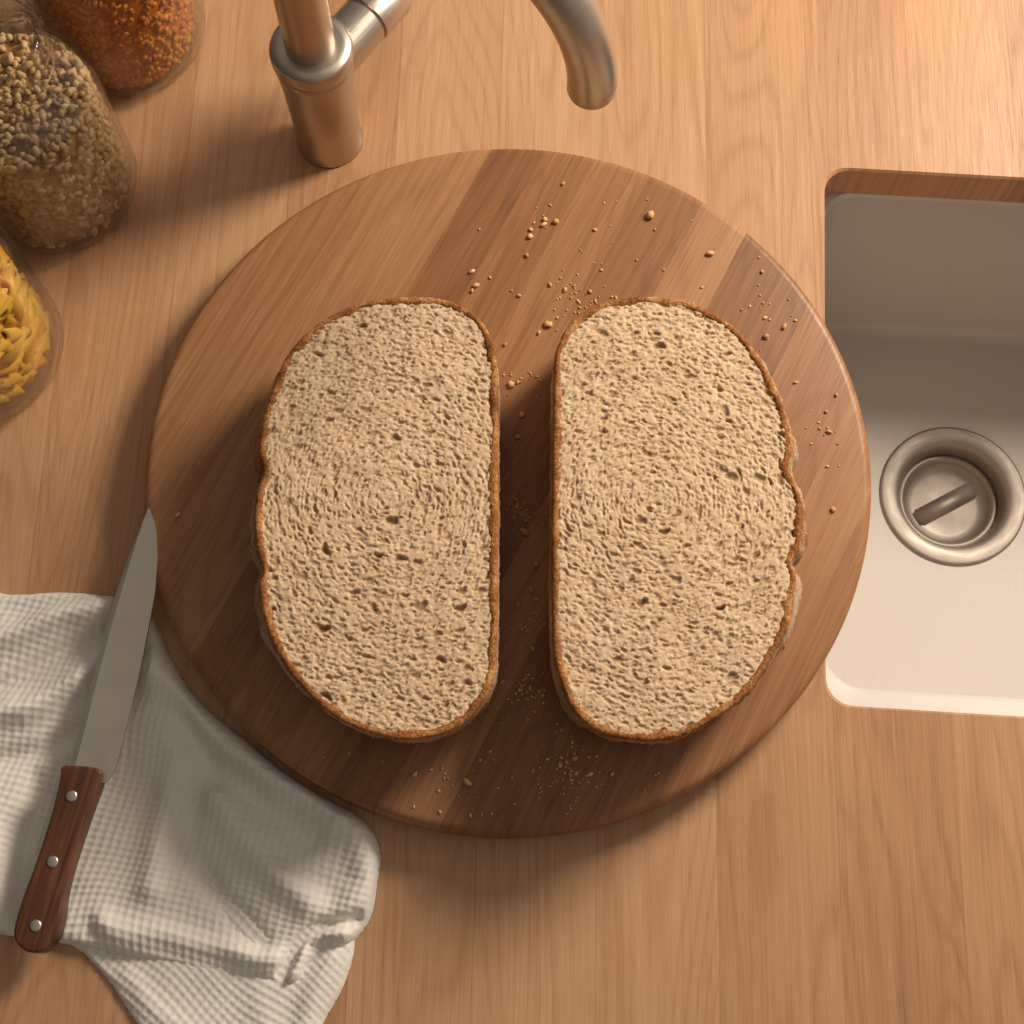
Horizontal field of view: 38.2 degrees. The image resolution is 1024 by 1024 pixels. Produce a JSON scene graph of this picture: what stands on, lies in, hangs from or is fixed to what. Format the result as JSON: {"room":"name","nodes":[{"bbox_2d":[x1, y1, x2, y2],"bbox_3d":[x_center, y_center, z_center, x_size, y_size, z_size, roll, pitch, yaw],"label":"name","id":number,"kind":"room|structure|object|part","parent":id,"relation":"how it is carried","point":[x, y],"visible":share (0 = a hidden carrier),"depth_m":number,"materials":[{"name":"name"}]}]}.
{"room":"kitchen","nodes":[
{"label":"kitchen","id":0,"kind":"room"},
{"bbox_2d":[0,0,1023,1023],"bbox_3d":[0.050,-0.027,0.785,1.800,0.025,0.920,0,72,0],"label":"countertop","id":1,"kind":"structure","parent":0,"point":[855,864],"depth_m":0.77,"materials":[{"name":"brown wood"}]},
{"bbox_2d":[0,224,63,419],"bbox_3d":[-0.281,-0.106,0.725,0.090,0.137,0.090,-27,74,-8],"label":"jar","id":2,"kind":"object","parent":1,"relation":"on","point":[27,314],"visible":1,"depth_m":0.75,"materials":[{"name":"clear glass"}]},
{"bbox_2d":[0,0,137,253],"bbox_3d":[-0.250,-0.200,0.755,0.090,0.137,0.090,0,72,0],"label":"jar","id":3,"kind":"object","parent":1,"relation":"on","point":[66,163],"visible":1,"depth_m":0.74,"materials":[{"name":"clear glass"}]},
{"bbox_2d":[25,0,205,96],"bbox_3d":[-0.219,-0.294,0.786,0.090,0.137,0.090,0,72,0],"label":"jar","id":4,"kind":"object","parent":1,"relation":"on","point":[130,43],"visible":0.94,"depth_m":0.80,"materials":[{"name":"clear glass"}]},
{"bbox_2d":[0,593,380,1023],"bbox_3d":[-0.189,0.142,0.707,0.271,0.018,0.188,25,74,8],"label":"dish towel","id":5,"kind":"object","parent":1,"relation":"on","point":[211,884],"visible":1,"depth_m":0.70,"materials":[{"name":"fabric"}]},
{"bbox_2d":[14,508,157,952],"bbox_3d":[-0.196,0.101,0.710,0.024,0.013,0.216,11,72,4],"label":"knife","id":6,"kind":"object","parent":5,"relation":"on","point":[40,924],"visible":1,"depth_m":0.70,"materials":[{"name":"silver metal"}]},
{"bbox_3d":[-0.211,0.161,0.691,0.020,0.012,0.086,11,72,3],"label":"handle","id":7,"kind":"part","parent":6,"relation":"part of","materials":[{"name":"brown wood"}]},
{"bbox_3d":[-0.189,0.064,0.720,0.022,0.006,0.139,9,72,3],"label":"blade","id":8,"kind":"part","parent":6,"relation":"part of","materials":[{"name":"silver metal"}]},
{"bbox_2d":[269,0,617,168],"bbox_3d":[-0.045,-0.224,0.700,0.125,0.258,0.180,-23,74,-7],"label":"kitchen faucet","id":9,"kind":"object","parent":1,"relation":"on","point":[315,55],"visible":1,"depth_m":0.74,"materials":[{"name":"silver metal"}]},
{"bbox_2d":[145,149,870,837],"bbox_3d":[-0.002,-0.021,0.758,0.368,0.022,0.368,0,72,0],"label":"round cutting board","id":10,"kind":"object","parent":1,"relation":"on","point":[410,229],"visible":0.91,"depth_m":0.75,"materials":[{"name":"brown wood"}]},
{"bbox_2d":[249,297,500,743],"bbox_3d":[-0.066,0.002,0.714,0.122,0.049,0.224,0,72,0],"label":"bread slice","id":11,"kind":"object","parent":10,"relation":"on","point":[374,538],"visible":1,"depth_m":0.69,"materials":[{"name":"beige food"}]},
{"bbox_2d":[175,182,839,817],"bbox_3d":[0.022,-0.009,0.742,0.263,0.003,0.344,42,77,12],"label":"crumbs","id":12,"kind":"object","parent":10,"relation":"on","point":[650,214],"visible":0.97,"depth_m":0.73,"materials":[{"name":"beige food"}]},
{"bbox_2d":[548,297,808,744],"bbox_3d":[0.080,0.002,0.714,0.128,0.049,0.226,0,72,0],"label":"bread slice","id":13,"kind":"object","parent":10,"relation":"on","point":[678,526],"visible":1,"depth_m":0.69,"materials":[{"name":"beige food"}]},
{"bbox_2d":[824,193,1023,716],"bbox_3d":[0.375,-0.002,0.879,0.470,0.169,0.352,3,72,1],"label":"sink","id":14,"kind":"object","parent":1,"relation":"in","point":[924,296],"visible":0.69,"depth_m":0.93,"materials":[{"name":"white ceramic"}]},
{"bbox_2d":[899,455,996,546],"bbox_3d":[0.282,-0.006,0.961,0.064,0.008,0.064,0,72,0],"label":"plug","id":15,"kind":"object","parent":14,"relation":"on","point":[945,500],"depth_m":0.96,"materials":[{"name":"silver metal"}]}
]}

